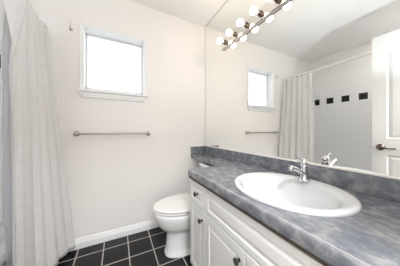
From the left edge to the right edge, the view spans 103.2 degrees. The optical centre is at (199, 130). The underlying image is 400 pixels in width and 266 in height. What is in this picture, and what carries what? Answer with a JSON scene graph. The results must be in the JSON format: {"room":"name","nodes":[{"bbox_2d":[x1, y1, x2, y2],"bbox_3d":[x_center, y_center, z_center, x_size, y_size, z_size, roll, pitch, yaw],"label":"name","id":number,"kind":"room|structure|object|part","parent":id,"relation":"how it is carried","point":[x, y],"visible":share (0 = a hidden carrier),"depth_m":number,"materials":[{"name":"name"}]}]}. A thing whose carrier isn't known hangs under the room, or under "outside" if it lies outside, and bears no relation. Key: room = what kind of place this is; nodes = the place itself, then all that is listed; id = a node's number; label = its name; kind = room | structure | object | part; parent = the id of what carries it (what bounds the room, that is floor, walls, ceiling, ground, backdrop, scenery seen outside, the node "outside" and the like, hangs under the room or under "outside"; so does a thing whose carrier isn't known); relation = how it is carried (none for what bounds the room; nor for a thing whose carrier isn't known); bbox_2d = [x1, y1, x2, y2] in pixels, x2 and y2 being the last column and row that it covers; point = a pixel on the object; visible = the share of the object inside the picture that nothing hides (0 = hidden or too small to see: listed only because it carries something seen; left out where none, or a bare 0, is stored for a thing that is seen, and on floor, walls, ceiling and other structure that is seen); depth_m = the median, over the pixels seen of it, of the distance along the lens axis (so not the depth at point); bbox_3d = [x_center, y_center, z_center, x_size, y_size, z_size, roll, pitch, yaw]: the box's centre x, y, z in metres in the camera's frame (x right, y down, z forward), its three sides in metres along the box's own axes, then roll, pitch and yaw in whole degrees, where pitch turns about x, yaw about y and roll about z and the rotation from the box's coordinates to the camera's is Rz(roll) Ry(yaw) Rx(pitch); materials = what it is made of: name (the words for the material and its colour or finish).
{"room":"bathroom","nodes":[
{"label":"bathroom","id":0,"kind":"room"},
{"bbox_2d":[0,0,204,238],"bbox_3d":[-1.018,-0.110,1.599,2.583,2.505,0.150,0,0,-27],"label":"wall","id":1,"kind":"structure","parent":0,"point":[115,181],"depth_m":1.66,"materials":[{"name":"white paint"}]},
{"bbox_2d":[0,3,58,223],"bbox_3d":[-1.636,0.045,1.188,0.892,2.075,0.009,0,0,-27],"label":"tiled wall","id":2,"kind":"structure","parent":1,"relation":"attached to","point":[52,22],"depth_m":1.36,"materials":[{"name":"white tile"}]},
{"bbox_2d":[73,131,150,135],"bbox_3d":[-0.836,0.027,1.570,0.680,0.049,0.068,0,0,-27],"label":"towel bar","id":3,"kind":"object","parent":1,"relation":"attached to","point":[76,133],"visible":1,"depth_m":1.49,"materials":[{"name":"grey metal"}]},
{"bbox_2d":[77,22,148,101],"bbox_3d":[-0.873,-0.653,1.651,0.621,0.682,0.190,0,0,-27],"label":"window","id":4,"kind":"structure","parent":1,"relation":"in","point":[86,30],"depth_m":1.59,"materials":[{"name":"white paint"}]},
{"bbox_3d":[-0.873,-0.376,1.651,0.621,0.020,0.190,0,0,-27],"label":"sill","id":5,"kind":"part","parent":4,"relation":"part of","materials":[{"name":"white paint"}]},
{"bbox_3d":[-0.899,-0.674,1.700,0.527,0.574,0.040,0,0,-27],"label":"frame","id":6,"kind":"part","parent":4,"relation":"part of","materials":[{"name":"white plastic"}]},
{"bbox_2d":[68,219,158,251],"bbox_3d":[-0.580,1.038,1.732,1.482,0.090,0.016,0,0,-27],"label":"baseboard","id":7,"kind":"structure","parent":1,"relation":"attached to","point":[83,242],"depth_m":1.58,"materials":[{"name":"white paint"}]},
{"bbox_2d":[205,146,399,202],"bbox_3d":[0.511,0.243,1.201,0.018,0.089,1.926,0,0,-27],"label":"backsplash","id":8,"kind":"structure","parent":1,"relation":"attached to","point":[381,187],"depth_m":0.83,"materials":[{"name":"grey laminate"}]},
{"bbox_2d":[57,227,192,265],"bbox_3d":[-0.535,1.113,0.667,2.583,0.060,1.950,0,0,-27],"label":"floor","id":9,"kind":"structure","parent":0,"point":[144,248],"depth_m":1.40,"materials":[{"name":"black tile"}]},
{"bbox_2d":[0,224,5,265],"bbox_3d":[-1.337,0.903,0.473,0.760,0.359,1.534,0,0,-27],"label":"bathtub","id":10,"kind":"object","parent":9,"relation":"on","point":[2,231],"visible":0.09,"depth_m":0.98,"materials":[{"name":"white ceramic"}]},
{"bbox_2d":[153,162,212,257],"bbox_3d":[-0.066,0.721,1.522,0.750,0.725,0.452,0,0,-27],"label":"toilet","id":11,"kind":"object","parent":9,"relation":"on","point":[171,213],"visible":0.48,"depth_m":1.36,"materials":[{"name":"white ceramic"}]},
{"bbox_3d":[-0.175,0.690,1.465,0.503,0.020,0.366,0,0,-27],"label":"seat","id":12,"kind":"part","parent":11,"relation":"part of","materials":[{"name":"white plastic"}]},
{"bbox_3d":[-0.175,0.667,1.465,0.503,0.024,0.366,0,0,-27],"label":"lid","id":13,"kind":"part","parent":11,"relation":"part of","materials":[{"name":"white plastic"}]},
{"bbox_3d":[-0.121,0.891,1.493,0.611,0.383,0.370,0,0,-27],"label":"bowl","id":14,"kind":"part","parent":11,"relation":"part of","materials":[{"name":"white ceramic"}]},
{"bbox_3d":[0.172,0.375,1.645,0.216,0.034,0.452,0,0,-27],"label":"tank lid","id":15,"kind":"part","parent":11,"relation":"part of","materials":[{"name":"white ceramic"}]},
{"bbox_2d":[190,179,322,265],"bbox_3d":[0.423,0.711,0.782,0.569,0.744,1.172,0,0,-27],"label":"vanity cabinet","id":16,"kind":"object","parent":9,"relation":"on","point":[221,234],"visible":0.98,"depth_m":0.77,"materials":[{"name":"white wood"}]},
{"bbox_3d":[-0.013,0.432,1.087,0.019,0.153,0.224,0,0,-27],"label":"drawer","id":17,"kind":"part","parent":16,"relation":"part of","materials":[{"name":"white wood"}]},
{"bbox_3d":[-0.013,0.747,1.087,0.019,0.463,0.224,0,0,-27],"label":"door","id":18,"kind":"part","parent":16,"relation":"part of","materials":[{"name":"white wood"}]},
{"bbox_3d":[0.120,0.747,0.831,0.019,0.463,0.342,0,0,-27],"label":"door","id":19,"kind":"part","parent":16,"relation":"part of","materials":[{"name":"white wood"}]},
{"bbox_3d":[0.162,0.575,0.698,0.029,0.031,0.031,0,0,-27],"label":"knob","id":20,"kind":"part","parent":16,"relation":"part of","materials":[{"name":"black metal"}]},
{"bbox_3d":[0.280,0.747,0.523,0.019,0.463,0.342,0,0,-27],"label":"door","id":21,"kind":"part","parent":16,"relation":"part of","materials":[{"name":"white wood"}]},
{"bbox_2d":[188,146,399,265],"bbox_3d":[0.273,0.273,1.088,0.554,0.148,1.944,0,0,-27],"label":"countertop","id":22,"kind":"structure","parent":16,"relation":"on","point":[369,237],"depth_m":0.57,"materials":[{"name":"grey laminate"}]},
{"bbox_2d":[234,172,361,216],"bbox_3d":[0.425,0.350,0.787,0.474,0.156,0.538,0,0,-27],"label":"sink","id":23,"kind":"object","parent":22,"relation":"in","point":[277,190],"visible":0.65,"depth_m":0.81,"materials":[{"name":"white ceramic"}]},
{"bbox_2d":[288,157,310,181],"bbox_3d":[0.524,0.206,0.843,0.156,0.135,0.060,0,0,-27],"label":"faucet","id":24,"kind":"object","parent":23,"relation":"on","point":[303,171],"visible":1,"depth_m":0.85,"materials":[{"name":"silver metal"}]},
{"bbox_3d":[0.516,0.212,0.839,0.122,0.073,0.030,0,0,-27],"label":"spout","id":25,"kind":"part","parent":24,"relation":"part of","materials":[{"name":"silver metal"}]},
{"bbox_3d":[0.569,0.169,0.866,0.043,0.033,0.043,0,0,-27],"label":"handle","id":26,"kind":"part","parent":24,"relation":"part of","materials":[{"name":"silver metal"}]},
{"bbox_2d":[129,0,226,26],"bbox_3d":[-0.281,-1.402,0.178,2.583,0.080,3.350,0,0,-27],"label":"ceiling","id":27,"kind":"structure","parent":0,"point":[200,12],"depth_m":1.75,"materials":[{"name":"white paint"}]},
{"bbox_3d":[-0.991,-0.905,0.653,0.060,0.060,1.535,0,0,-27],"label":"curtain rod","id":28,"kind":"object","parent":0,"visible":0},
{"bbox_2d":[2,0,74,265],"bbox_3d":[-1.190,0.075,1.144,0.225,1.926,0.544,0,0,-8],"label":"shower curtain","id":29,"kind":"object","parent":28,"relation":"hanging from","point":[42,230],"visible":1,"depth_m":1.08,"materials":[{"name":"fabric"}]},
{"bbox_3d":[-1.322,-0.901,1.291,0.042,0.042,0.004,0,0,-27],"label":"curtain ring","id":30,"kind":"object","parent":28,"relation":"hanging from","visible":0},
{"bbox_2d":[1,8,11,265],"bbox_3d":[-1.245,0.081,1.103,0.049,1.905,0.422,0,0,-27],"label":"liner","id":31,"kind":"object","parent":30,"relation":"hanging from","point":[6,41],"visible":0.18,"depth_m":0.95,"materials":[{"name":"white plastic"}]},
{"bbox_3d":[0.590,-0.109,1.194,0.100,2.505,2.050,0,0,-27],"label":"wall","id":32,"kind":"structure","parent":0,"visible":0},
{"bbox_2d":[205,0,399,179],"bbox_3d":[0.513,-0.582,1.216,0.018,1.560,1.940,0,0,-27],"label":"wall mirror","id":33,"kind":"object","parent":32,"relation":"attached to","point":[316,81],"visible":0.95,"depth_m":0.94,"materials":[{"name":"silver mirror"}]},
{"bbox_2d":[217,0,287,50],"bbox_3d":[0.475,-0.921,1.165,0.115,0.103,1.212,0,0,-27],"label":"vanity light","id":34,"kind":"object","parent":33,"relation":"attached to","point":[257,16],"visible":1,"depth_m":1.33,"materials":[{"name":"silver metal"}]},
{"bbox_2d":[217,38,226,44],"bbox_3d":[0.221,-0.923,1.635,0.098,0.053,0.053,0,0,-27],"label":"bulb","id":35,"kind":"object","parent":34,"relation":"attached to","point":[224,42],"depth_m":1.63,"materials":[{"name":"white glass"}]},
{"bbox_2d":[226,29,235,36],"bbox_3d":[0.291,-0.923,1.499,0.098,0.053,0.053,0,0,-27],"label":"bulb","id":36,"kind":"object","parent":34,"relation":"attached to","point":[233,33],"depth_m":1.49,"materials":[{"name":"white glass"}]},
{"bbox_2d":[237,19,247,27],"bbox_3d":[0.361,-0.923,1.364,0.098,0.053,0.053,0,0,-27],"label":"bulb","id":37,"kind":"object","parent":34,"relation":"attached to","point":[240,22],"depth_m":1.36,"materials":[{"name":"white glass"}]},
{"bbox_2d":[250,6,262,16],"bbox_3d":[0.432,-0.923,1.228,0.098,0.053,0.053,0,0,-27],"label":"bulb","id":38,"kind":"object","parent":34,"relation":"attached to","point":[253,11],"depth_m":1.23,"materials":[{"name":"white glass"}]}
]}

